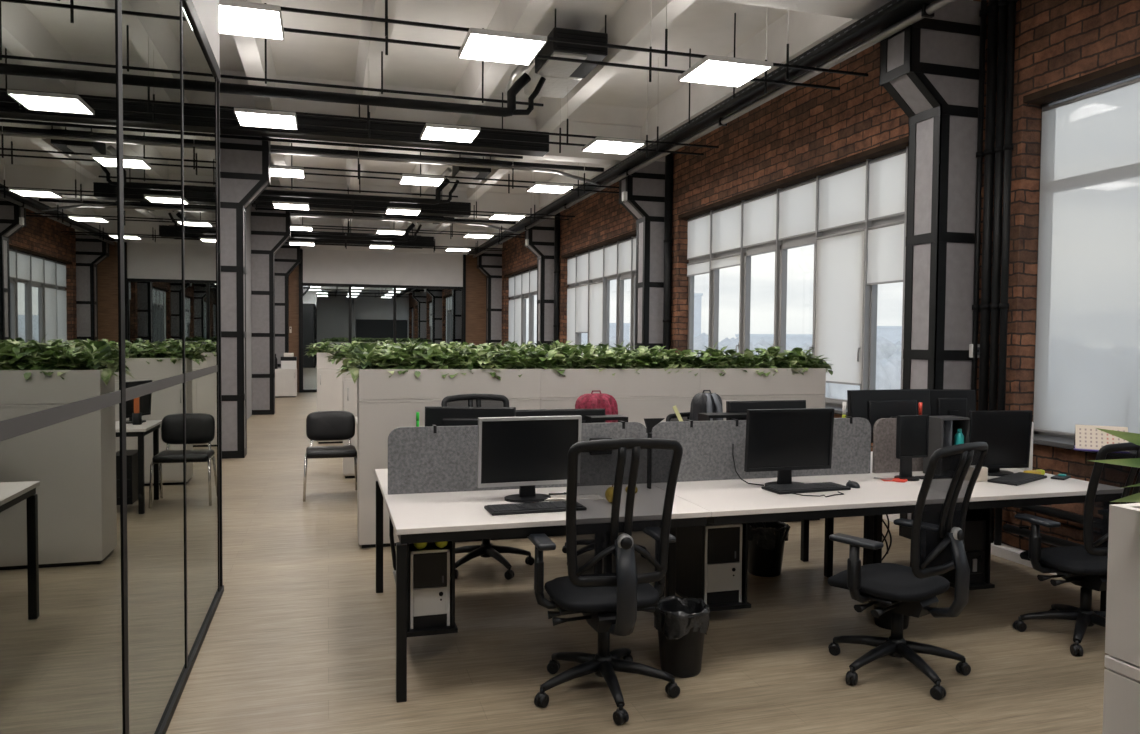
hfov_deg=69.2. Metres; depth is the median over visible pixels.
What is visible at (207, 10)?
wall
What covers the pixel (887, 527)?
cable bundle
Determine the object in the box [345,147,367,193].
ceiling beam
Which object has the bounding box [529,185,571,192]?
diffuser
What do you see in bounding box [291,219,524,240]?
rail
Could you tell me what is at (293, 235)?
duct
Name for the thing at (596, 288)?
roller blind
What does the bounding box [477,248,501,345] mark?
column
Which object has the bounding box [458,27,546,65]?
ceiling light
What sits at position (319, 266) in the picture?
wall
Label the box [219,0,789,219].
ceiling
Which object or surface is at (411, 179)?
ceiling light
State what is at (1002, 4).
riser pipe
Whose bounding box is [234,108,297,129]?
ceiling light
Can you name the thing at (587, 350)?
potted plant
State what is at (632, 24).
ceiling beam
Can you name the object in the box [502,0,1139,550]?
wall
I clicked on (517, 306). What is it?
roller blind
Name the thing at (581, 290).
roller blind
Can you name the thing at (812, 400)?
storage cabinet
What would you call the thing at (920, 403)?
bottle
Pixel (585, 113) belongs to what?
ceiling beam
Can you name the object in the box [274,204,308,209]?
diffuser
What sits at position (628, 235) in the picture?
trim
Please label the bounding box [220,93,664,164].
ceiling beam
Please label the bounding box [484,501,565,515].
keyboard
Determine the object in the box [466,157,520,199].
ceiling beam
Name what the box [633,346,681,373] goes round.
potted plant
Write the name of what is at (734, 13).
rod
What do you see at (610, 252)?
roller blind
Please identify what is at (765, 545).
waste bin
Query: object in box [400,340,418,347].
potted plant
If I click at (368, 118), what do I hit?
rail
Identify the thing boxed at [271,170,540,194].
ceiling beam
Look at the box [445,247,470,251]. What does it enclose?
ceiling light
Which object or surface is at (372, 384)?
planter box
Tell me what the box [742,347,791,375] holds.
potted plant
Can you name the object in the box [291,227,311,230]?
diffuser
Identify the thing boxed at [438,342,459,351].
potted plant
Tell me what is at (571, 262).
roller blind
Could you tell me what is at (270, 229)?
column
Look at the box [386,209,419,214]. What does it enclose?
diffuser
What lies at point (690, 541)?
holder
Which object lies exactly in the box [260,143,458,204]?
insulated pipe
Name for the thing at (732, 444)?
cable
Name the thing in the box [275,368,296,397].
storage cabinet
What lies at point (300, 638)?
floor
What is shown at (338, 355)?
potted plant
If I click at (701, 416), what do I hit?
document tray
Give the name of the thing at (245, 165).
column
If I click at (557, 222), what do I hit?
riser pipe
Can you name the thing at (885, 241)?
roller blind
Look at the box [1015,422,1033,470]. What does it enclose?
file holder
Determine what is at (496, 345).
potted plant
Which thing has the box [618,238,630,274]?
roller blind
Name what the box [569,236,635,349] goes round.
window
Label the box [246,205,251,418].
wall
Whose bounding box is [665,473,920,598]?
desk
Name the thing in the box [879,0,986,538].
column
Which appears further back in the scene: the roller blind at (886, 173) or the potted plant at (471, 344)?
the potted plant at (471, 344)
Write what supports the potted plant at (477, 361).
on the planter box at (372, 384)
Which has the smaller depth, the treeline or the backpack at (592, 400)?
the backpack at (592, 400)
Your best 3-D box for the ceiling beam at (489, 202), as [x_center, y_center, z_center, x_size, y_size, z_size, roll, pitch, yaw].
[-3.436,-3.671,17.859,6.650,0.690,0.510,0,2,-16]
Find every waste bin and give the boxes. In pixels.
[653,595,710,677]
[748,521,787,576]
[873,605,908,629]
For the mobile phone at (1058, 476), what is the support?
on the desk at (1046, 491)
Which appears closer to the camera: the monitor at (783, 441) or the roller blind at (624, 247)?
the monitor at (783, 441)
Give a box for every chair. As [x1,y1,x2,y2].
[303,411,356,501]
[441,394,533,579]
[527,438,682,724]
[562,542,566,552]
[666,412,689,421]
[827,442,987,699]
[1013,442,1139,655]
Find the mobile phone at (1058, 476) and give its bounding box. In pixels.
[1051,474,1070,479]
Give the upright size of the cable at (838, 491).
0.005 m
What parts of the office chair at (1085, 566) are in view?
armrest, lever, seat, lever, frame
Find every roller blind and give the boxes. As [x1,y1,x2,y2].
[508,299,513,345]
[509,276,513,297]
[514,297,520,345]
[515,274,520,295]
[522,271,528,294]
[530,269,536,292]
[567,256,575,284]
[567,286,574,344]
[575,284,587,332]
[576,252,587,282]
[589,247,602,280]
[589,281,602,347]
[604,243,616,276]
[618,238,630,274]
[632,237,635,270]
[687,213,709,259]
[687,259,709,276]
[710,253,739,269]
[711,203,740,254]
[743,191,776,247]
[778,179,815,239]
[815,228,864,385]
[818,163,865,231]
[867,220,903,284]
[868,150,905,220]
[1034,77,1139,435]
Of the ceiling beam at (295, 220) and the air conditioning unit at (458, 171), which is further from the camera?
the ceiling beam at (295, 220)
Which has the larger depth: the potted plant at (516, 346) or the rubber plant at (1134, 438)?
the potted plant at (516, 346)
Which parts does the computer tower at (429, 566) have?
vent panel, panel, drive panel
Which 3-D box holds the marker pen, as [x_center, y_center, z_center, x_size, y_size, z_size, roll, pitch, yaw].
[-0.837,0.320,4.546,0.018,0.143,0.018,0,2,-16]
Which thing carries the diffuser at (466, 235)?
attached to the ceiling light at (467, 235)
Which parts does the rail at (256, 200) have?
rail, rail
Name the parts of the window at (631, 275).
sash, sash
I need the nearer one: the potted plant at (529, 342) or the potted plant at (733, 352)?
the potted plant at (733, 352)
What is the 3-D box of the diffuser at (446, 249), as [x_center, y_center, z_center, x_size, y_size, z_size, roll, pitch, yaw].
[-2.954,-3.091,21.790,0.576,0.016,0.576,0,2,-16]
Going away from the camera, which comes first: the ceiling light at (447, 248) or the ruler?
the ruler
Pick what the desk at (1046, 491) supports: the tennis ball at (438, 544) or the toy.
the toy
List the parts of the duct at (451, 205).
slot trim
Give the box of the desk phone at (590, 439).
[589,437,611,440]
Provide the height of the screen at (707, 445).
0.364 m
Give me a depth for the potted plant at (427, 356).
6.53 m
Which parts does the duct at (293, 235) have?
support rail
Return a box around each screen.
[388,421,647,494]
[651,416,870,481]
[872,418,922,472]
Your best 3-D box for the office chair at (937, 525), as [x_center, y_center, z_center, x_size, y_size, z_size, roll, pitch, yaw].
[1.610,0.920,4.051,0.685,1.166,0.682,-1,2,-28]
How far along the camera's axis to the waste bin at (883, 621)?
4.67 m
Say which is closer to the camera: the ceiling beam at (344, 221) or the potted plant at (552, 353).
the potted plant at (552, 353)
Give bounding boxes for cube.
[976,466,987,481]
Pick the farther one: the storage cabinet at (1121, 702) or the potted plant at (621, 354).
the potted plant at (621, 354)
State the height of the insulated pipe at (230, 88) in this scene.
0.932 m
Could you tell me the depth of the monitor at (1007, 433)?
5.26 m
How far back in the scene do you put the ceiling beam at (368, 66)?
8.82 m
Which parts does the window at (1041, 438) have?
sill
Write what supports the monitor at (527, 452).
on the desk at (462, 515)
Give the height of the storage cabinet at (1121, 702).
1.141 m
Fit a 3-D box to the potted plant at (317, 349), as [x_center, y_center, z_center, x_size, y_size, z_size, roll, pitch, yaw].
[-3.781,-0.261,12.636,0.575,0.260,0.499,-1,2,-27]
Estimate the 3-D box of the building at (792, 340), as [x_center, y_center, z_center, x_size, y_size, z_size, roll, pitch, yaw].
[50.965,0.575,200.257,21.256,16.959,14.974,1,2,9]
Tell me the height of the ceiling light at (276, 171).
0.078 m
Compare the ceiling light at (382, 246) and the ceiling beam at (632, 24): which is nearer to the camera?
the ceiling beam at (632, 24)
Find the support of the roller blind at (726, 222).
attached to the window at (780, 247)
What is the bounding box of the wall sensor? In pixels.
[622,191,626,203]
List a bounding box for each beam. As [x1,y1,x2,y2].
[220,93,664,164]
[234,0,275,109]
[265,180,554,219]
[271,141,293,189]
[291,209,301,224]
[291,221,502,247]
[341,211,352,228]
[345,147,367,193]
[355,0,398,117]
[390,218,404,228]
[411,152,449,196]
[432,216,457,232]
[454,0,553,125]
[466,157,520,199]
[487,10,878,239]
[535,0,694,132]
[717,0,890,19]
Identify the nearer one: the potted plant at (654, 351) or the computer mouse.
the computer mouse
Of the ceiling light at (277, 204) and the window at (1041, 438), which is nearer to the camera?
the window at (1041, 438)
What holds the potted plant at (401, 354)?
on the planter box at (372, 384)
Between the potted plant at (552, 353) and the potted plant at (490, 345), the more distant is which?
the potted plant at (490, 345)
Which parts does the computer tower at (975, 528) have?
drive panel, panel, casing, vent panel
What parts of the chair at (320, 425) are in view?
leg, backrest, seat, leg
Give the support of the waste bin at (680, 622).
on the floor
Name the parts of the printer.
scanner lid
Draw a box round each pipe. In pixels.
[219,3,545,116]
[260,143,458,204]
[271,145,603,185]
[291,211,515,232]
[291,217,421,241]
[467,0,910,255]
[473,0,956,257]
[553,209,559,340]
[663,153,672,349]
[971,0,986,410]
[978,0,998,410]
[988,0,1007,542]
[994,0,1016,544]
[1003,524,1083,546]
[1015,505,1082,523]
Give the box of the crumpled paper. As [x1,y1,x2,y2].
[546,494,565,499]
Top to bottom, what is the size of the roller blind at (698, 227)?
0.594 m
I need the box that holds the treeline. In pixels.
[581,332,901,399]
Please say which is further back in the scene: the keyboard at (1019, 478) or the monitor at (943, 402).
the monitor at (943, 402)
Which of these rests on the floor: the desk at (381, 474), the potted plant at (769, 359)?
the desk at (381, 474)
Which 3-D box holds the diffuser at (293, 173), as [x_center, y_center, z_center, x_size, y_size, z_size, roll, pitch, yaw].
[-4.062,-2.746,11.657,0.576,0.016,0.576,0,2,-16]
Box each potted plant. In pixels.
[306,341,334,357]
[321,342,346,352]
[327,342,359,363]
[337,342,395,383]
[356,348,416,377]
[370,340,389,350]
[371,337,433,373]
[375,343,400,355]
[395,344,459,377]
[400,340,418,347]
[418,342,440,350]
[421,345,475,378]
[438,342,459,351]
[443,347,488,374]
[455,343,479,355]
[459,341,479,348]
[460,348,509,379]
[471,343,497,356]
[475,350,518,376]
[488,341,510,356]
[493,340,551,376]
[504,341,521,349]
[509,343,534,355]
[515,345,565,376]
[522,341,535,348]
[526,340,574,373]
[527,344,547,353]
[544,340,571,353]
[547,346,597,368]
[566,344,616,368]
[586,350,635,375]
[593,343,616,356]
[604,346,651,373]
[610,341,636,353]
[621,347,664,370]
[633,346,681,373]
[656,349,693,372]
[657,346,670,355]
[665,349,708,371]
[677,349,730,375]
[694,342,750,375]
[721,350,759,372]
[729,348,773,375]
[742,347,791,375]
[757,346,803,375]
[776,350,819,374]
[782,347,832,374]
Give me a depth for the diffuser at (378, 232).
18.25 m
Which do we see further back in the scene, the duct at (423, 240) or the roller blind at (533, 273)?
the duct at (423, 240)
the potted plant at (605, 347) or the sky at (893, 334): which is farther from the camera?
the sky at (893, 334)
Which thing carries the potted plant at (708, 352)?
on the planter box at (735, 381)
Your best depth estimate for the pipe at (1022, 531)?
5.94 m
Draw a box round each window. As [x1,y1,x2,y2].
[510,268,536,344]
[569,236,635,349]
[687,146,907,414]
[1033,73,1139,452]
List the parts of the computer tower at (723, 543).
casing, vent panel, panel, drive panel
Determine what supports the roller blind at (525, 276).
attached to the window at (530, 296)
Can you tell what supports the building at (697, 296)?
on the ground
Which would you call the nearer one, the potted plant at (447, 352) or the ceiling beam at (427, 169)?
the potted plant at (447, 352)
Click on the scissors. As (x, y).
(894, 479)
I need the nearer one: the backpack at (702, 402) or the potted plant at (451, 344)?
the backpack at (702, 402)
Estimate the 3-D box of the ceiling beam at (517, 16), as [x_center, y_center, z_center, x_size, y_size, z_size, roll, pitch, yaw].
[-0.718,-3.497,8.948,0.340,0.370,5.760,0,2,-16]
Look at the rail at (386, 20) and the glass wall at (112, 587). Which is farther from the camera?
the rail at (386, 20)
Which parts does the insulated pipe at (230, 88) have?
drop rod, support rail, drop rod, drop rod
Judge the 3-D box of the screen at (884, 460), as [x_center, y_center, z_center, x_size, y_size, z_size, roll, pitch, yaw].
[2.172,0.501,5.383,0.468,0.356,0.060,0,2,-16]
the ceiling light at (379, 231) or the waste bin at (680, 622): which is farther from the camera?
the ceiling light at (379, 231)
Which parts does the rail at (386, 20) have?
drop rod, drop rod, rail, drop rod, drop rod, drop rod, drop rod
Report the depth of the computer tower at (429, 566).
4.10 m
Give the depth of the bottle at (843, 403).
5.36 m
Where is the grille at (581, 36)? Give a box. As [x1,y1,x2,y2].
[557,32,604,51]
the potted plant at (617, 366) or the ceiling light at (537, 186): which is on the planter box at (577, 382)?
the potted plant at (617, 366)
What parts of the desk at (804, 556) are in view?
leg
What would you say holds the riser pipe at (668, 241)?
attached to the wall at (801, 129)
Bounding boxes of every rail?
[220,57,718,159]
[252,157,574,223]
[272,147,618,196]
[280,0,867,93]
[285,235,507,253]
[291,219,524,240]
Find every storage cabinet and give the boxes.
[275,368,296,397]
[317,368,342,443]
[343,379,356,477]
[357,397,539,547]
[540,396,693,536]
[719,394,824,521]
[1102,655,1139,733]
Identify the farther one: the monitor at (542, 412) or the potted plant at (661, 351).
the potted plant at (661, 351)
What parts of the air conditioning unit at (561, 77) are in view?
access panel, casing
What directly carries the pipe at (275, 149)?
attached to the cable tray at (909, 8)
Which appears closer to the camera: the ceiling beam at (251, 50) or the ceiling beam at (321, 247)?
the ceiling beam at (251, 50)
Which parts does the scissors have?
handle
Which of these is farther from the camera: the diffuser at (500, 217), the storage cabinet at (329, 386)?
the diffuser at (500, 217)
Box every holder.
[399,541,457,636]
[675,523,750,611]
[909,508,994,589]
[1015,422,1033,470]
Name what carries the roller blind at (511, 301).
attached to the window at (530, 296)
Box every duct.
[220,92,548,158]
[251,188,470,218]
[284,222,433,248]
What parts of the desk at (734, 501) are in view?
leg, frame, leg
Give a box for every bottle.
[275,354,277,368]
[842,402,845,417]
[918,402,921,414]
[954,429,963,444]
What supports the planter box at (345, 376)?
on the storage cabinet at (349, 388)
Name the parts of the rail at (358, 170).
rail, rail, drop rod, drop rod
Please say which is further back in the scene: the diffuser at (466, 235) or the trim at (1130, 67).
the diffuser at (466, 235)
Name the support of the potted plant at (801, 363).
on the planter box at (735, 381)
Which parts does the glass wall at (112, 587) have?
glass pane, post, glass pane, post, rail, glass pane, rail, post, corner post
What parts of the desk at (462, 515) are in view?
leg, frame, leg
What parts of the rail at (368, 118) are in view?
drop rod, drop rod, rail, rail, drop rod, drop rod, drop rod, drop rod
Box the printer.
[281,353,296,368]
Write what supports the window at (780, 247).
in the wall at (801, 129)
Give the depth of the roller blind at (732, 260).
11.09 m
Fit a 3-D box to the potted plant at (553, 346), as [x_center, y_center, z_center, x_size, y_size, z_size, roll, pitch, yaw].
[-0.176,-0.168,10.334,0.593,0.346,0.476,0,2,-2]
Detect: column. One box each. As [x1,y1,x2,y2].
[220,134,270,458]
[251,205,290,414]
[275,244,299,367]
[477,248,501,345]
[525,219,554,346]
[619,161,664,350]
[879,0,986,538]
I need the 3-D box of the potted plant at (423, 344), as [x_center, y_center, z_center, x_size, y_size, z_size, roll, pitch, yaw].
[-1.656,-0.148,9.873,0.580,0.296,0.523,-1,2,-27]
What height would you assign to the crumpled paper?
0.022 m
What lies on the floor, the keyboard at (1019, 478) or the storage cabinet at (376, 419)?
the storage cabinet at (376, 419)
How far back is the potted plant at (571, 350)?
6.85 m
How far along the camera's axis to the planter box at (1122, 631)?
1.26 m
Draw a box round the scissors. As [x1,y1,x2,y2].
[874,477,907,482]
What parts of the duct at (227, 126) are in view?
slot trim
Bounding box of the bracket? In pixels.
[644,418,664,437]
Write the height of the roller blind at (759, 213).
0.594 m
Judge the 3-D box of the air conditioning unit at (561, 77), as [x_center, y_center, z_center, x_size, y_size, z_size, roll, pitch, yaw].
[-0.205,-3.417,9.192,0.779,0.518,1.606,0,2,-16]
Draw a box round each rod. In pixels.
[688,49,690,123]
[733,13,735,97]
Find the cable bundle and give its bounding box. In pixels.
[882,515,891,559]
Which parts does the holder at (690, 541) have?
panel, plate, panel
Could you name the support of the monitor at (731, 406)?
on the desk at (829, 522)
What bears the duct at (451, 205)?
hanging from the ceiling
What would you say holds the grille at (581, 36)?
attached to the air conditioning unit at (561, 77)
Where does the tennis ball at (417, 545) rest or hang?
on the computer tower at (429, 566)
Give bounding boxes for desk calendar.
[1073,424,1128,451]
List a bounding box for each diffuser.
[271,169,303,177]
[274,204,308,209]
[290,243,313,245]
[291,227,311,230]
[370,246,392,248]
[377,231,403,234]
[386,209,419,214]
[446,249,469,250]
[465,234,491,237]
[490,215,524,219]
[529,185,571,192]
[584,141,642,153]
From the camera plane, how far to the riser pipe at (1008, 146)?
6.25 m
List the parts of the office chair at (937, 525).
armrest, lever, lever, seat, frame, tension knob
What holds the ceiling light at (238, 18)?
attached to the rail at (386, 20)
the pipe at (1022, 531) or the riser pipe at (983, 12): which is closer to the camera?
the pipe at (1022, 531)
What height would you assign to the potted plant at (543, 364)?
0.283 m
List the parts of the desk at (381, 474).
leg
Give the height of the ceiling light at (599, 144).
0.078 m
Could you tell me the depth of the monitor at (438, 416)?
4.78 m
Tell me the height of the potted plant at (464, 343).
0.294 m
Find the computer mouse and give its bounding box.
[846,480,859,487]
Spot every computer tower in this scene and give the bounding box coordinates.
[409,542,449,628]
[704,522,742,604]
[964,515,985,583]
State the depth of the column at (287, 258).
23.03 m
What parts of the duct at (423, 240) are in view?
casing, slot trim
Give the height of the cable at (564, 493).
0.018 m
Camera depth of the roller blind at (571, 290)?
18.17 m
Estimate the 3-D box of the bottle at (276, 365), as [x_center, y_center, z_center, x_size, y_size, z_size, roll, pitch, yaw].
[-7.777,-0.150,21.803,0.126,0.400,0.124,0,2,-16]
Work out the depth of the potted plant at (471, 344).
9.96 m
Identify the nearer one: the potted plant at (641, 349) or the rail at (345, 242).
the potted plant at (641, 349)
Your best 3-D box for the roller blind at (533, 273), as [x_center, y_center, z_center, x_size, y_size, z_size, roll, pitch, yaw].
[-0.931,-2.236,21.487,0.034,0.594,0.864,0,2,-16]
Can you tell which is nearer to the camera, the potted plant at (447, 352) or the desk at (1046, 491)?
the desk at (1046, 491)
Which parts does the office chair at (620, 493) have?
armrest, lever, lever, seat, frame, tension knob, lever, armrest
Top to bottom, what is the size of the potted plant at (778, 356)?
0.307 m
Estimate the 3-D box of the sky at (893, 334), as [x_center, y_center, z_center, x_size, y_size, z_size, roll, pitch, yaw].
[90.931,-2.509,254.481,21.404,20.006,18.694,1,2,16]
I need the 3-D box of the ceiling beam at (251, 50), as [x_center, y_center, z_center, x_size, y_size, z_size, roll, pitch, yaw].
[-3.242,-3.492,8.210,0.340,0.370,5.760,0,2,-16]
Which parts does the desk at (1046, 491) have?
leg, frame, leg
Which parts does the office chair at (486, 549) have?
frame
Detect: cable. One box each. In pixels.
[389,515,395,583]
[549,492,565,494]
[732,444,763,485]
[791,491,843,496]
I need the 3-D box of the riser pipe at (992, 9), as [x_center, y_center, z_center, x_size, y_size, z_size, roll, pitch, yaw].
[3.256,-0.819,6.459,0.082,4.500,0.084,0,2,-16]
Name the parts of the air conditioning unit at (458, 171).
access panel, casing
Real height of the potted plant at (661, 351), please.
0.270 m
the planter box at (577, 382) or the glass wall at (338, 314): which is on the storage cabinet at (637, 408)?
the planter box at (577, 382)
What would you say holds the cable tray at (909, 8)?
attached to the column at (929, 67)
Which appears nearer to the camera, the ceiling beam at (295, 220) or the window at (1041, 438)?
the window at (1041, 438)
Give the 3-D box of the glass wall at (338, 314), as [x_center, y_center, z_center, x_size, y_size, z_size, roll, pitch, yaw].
[-5.481,-1.332,24.417,4.800,4.120,0.150,0,2,-16]
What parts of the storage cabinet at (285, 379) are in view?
door, door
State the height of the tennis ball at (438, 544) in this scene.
0.080 m
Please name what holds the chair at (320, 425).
on the floor
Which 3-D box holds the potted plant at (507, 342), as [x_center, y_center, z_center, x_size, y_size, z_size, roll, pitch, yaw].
[-0.919,-0.273,13.473,0.580,0.312,0.528,-1,2,-28]
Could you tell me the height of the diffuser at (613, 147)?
0.016 m
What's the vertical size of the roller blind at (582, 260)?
0.594 m
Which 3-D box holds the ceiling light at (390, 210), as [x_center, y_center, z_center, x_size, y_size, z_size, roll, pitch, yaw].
[-3.083,-2.891,15.254,0.600,0.078,0.600,0,2,-16]
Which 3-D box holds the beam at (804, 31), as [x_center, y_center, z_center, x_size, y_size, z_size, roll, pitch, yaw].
[1.647,-3.504,11.298,0.480,0.480,29.000,0,2,-16]
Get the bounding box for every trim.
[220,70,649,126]
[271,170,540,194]
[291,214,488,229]
[504,264,536,276]
[561,230,635,257]
[678,136,907,218]
[1023,56,1139,104]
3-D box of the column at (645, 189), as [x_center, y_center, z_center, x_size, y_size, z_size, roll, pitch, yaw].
[1.126,-0.961,12.701,0.700,4.310,0.380,0,2,-16]
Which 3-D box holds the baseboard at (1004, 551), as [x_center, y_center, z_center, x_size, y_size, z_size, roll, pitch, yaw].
[1.780,1.208,11.514,0.120,0.070,29.000,0,2,-16]
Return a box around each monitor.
[425,407,515,426]
[477,415,581,502]
[516,408,605,422]
[726,400,805,419]
[744,408,833,485]
[847,389,929,442]
[894,415,928,480]
[929,389,974,416]
[968,410,1032,475]
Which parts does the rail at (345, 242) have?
rail, rail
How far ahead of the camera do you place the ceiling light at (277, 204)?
14.58 m
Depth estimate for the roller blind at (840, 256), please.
8.59 m
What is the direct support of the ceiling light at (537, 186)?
attached to the rail at (358, 170)
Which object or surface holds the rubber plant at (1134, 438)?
on the planter box at (1122, 631)
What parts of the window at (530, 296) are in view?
sash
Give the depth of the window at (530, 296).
22.69 m
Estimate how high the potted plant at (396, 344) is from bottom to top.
0.267 m
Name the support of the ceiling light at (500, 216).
attached to the rail at (256, 200)
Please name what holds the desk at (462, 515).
on the floor
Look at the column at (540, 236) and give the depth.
18.60 m
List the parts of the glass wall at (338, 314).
post, glass pane, glass pane, glass pane, post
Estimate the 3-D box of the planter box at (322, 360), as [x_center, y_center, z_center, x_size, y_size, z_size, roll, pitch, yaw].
[-3.214,-0.108,12.828,1.361,0.233,0.420,0,2,-16]
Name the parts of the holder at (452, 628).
panel, plate, panel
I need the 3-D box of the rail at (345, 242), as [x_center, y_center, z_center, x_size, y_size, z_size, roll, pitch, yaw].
[-4.606,-3.575,21.289,6.030,1.118,0.442,0,2,-16]
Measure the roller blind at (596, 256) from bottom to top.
0.594 m
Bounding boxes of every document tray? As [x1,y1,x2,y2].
[585,415,627,422]
[698,412,746,420]
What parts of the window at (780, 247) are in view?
sash, sash, sash, sill, sash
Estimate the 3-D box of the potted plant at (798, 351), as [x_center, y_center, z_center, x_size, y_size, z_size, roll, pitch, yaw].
[2.175,-0.037,7.600,0.580,0.299,0.515,-1,2,-27]
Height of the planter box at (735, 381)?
0.233 m
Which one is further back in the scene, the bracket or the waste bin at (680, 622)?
the bracket
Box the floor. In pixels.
[166,392,1108,733]
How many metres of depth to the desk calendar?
5.40 m
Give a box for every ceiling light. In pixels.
[219,0,284,40]
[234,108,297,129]
[271,165,304,177]
[272,201,309,209]
[289,241,314,245]
[291,225,312,230]
[369,244,394,248]
[376,229,405,234]
[385,207,420,215]
[399,174,444,185]
[420,123,480,142]
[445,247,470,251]
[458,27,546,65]
[463,233,493,238]
[489,213,525,220]
[526,182,573,193]
[582,137,644,154]
[678,55,772,86]
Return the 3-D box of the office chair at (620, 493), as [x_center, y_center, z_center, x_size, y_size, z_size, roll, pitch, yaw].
[0.157,0.893,3.767,0.678,1.214,0.666,0,2,-15]
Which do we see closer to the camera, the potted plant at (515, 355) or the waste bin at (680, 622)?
the waste bin at (680, 622)
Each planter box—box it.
[317,353,342,367]
[343,358,359,378]
[357,368,539,399]
[540,368,699,397]
[699,368,825,394]
[1105,503,1139,666]
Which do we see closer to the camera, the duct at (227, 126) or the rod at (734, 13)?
the rod at (734, 13)
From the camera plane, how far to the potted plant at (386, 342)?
12.87 m
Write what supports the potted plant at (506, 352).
on the planter box at (372, 384)
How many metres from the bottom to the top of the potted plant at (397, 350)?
0.254 m
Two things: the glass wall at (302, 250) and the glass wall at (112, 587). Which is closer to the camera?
the glass wall at (112, 587)
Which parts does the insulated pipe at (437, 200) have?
support rail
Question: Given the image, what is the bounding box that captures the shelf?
[923,415,969,472]
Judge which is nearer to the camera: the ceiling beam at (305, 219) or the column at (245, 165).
the column at (245, 165)
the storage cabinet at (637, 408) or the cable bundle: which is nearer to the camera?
the cable bundle
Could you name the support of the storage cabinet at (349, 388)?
on the floor
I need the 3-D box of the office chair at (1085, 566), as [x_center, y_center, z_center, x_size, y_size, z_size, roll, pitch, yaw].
[2.856,0.932,4.526,0.681,1.129,0.665,0,2,-23]
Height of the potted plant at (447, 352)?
0.293 m
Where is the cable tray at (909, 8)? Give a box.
[469,0,935,254]
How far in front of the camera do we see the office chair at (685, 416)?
6.60 m
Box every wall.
[0,0,223,733]
[192,0,218,65]
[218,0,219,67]
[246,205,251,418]
[288,249,485,391]
[299,249,465,392]
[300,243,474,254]
[302,250,302,282]
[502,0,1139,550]
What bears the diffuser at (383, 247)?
attached to the ceiling light at (382, 246)
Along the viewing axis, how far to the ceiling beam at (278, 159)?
14.44 m
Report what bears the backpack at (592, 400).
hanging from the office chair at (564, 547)
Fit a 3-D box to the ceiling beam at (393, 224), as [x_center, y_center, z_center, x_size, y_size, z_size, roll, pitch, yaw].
[-4.213,-3.944,20.889,0.340,0.370,5.940,0,2,-16]
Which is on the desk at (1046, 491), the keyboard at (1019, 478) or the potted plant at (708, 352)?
the keyboard at (1019, 478)
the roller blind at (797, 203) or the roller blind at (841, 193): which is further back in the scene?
the roller blind at (797, 203)
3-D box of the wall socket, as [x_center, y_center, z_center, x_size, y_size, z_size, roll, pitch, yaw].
[3.233,-0.128,6.585,0.095,0.110,0.049,0,2,-16]
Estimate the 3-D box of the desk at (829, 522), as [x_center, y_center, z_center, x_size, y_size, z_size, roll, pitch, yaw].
[1.070,1.056,5.532,1.528,0.780,0.886,0,2,-16]
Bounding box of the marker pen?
[416,412,418,426]
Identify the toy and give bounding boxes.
[1024,469,1044,474]
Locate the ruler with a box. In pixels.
[672,405,682,420]
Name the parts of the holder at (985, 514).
panel, plate, panel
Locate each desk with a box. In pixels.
[375,469,387,592]
[384,487,710,702]
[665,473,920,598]
[800,451,872,561]
[824,518,833,576]
[872,468,1106,611]
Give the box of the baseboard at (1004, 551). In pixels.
[883,514,1056,574]
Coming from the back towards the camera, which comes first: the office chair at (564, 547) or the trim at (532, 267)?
the trim at (532, 267)
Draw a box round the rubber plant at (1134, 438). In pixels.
[1091,428,1139,501]
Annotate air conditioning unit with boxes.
[407,215,443,228]
[437,154,490,187]
[505,9,607,97]
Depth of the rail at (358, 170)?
12.29 m
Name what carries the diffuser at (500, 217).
attached to the ceiling light at (500, 216)
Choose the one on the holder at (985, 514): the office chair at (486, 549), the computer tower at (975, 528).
the computer tower at (975, 528)
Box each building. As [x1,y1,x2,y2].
[581,323,629,343]
[694,293,702,336]
[735,334,812,348]
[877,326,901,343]
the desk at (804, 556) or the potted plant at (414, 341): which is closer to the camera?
the desk at (804, 556)
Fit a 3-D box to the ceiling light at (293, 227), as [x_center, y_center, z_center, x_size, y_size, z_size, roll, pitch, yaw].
[-5.831,-3.000,17.699,0.600,0.078,0.600,0,2,-16]
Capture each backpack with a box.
[575,390,617,422]
[689,390,722,420]
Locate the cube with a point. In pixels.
(983, 475)
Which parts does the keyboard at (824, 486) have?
casing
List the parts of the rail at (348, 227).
rail, rail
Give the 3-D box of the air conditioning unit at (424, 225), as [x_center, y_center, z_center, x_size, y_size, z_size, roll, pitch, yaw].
[-3.757,-3.872,21.325,0.779,0.518,1.606,0,2,-16]
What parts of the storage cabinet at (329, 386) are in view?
door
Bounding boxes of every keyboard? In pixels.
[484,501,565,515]
[761,482,850,493]
[987,472,1046,485]
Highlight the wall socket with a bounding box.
[969,344,979,357]
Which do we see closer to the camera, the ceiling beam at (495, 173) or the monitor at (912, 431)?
the monitor at (912, 431)
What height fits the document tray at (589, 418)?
0.382 m
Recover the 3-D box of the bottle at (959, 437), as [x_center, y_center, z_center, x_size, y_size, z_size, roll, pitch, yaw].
[2.467,0.455,5.240,0.060,0.124,0.059,0,2,-16]
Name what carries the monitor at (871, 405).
on the desk at (804, 556)
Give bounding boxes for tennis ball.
[414,543,426,548]
[435,541,447,547]
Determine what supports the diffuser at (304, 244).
attached to the ceiling light at (304, 243)
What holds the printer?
on the storage cabinet at (285, 379)
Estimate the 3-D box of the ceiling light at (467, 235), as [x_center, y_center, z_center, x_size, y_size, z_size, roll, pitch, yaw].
[-2.078,-3.006,18.797,0.600,0.078,0.600,0,2,-16]

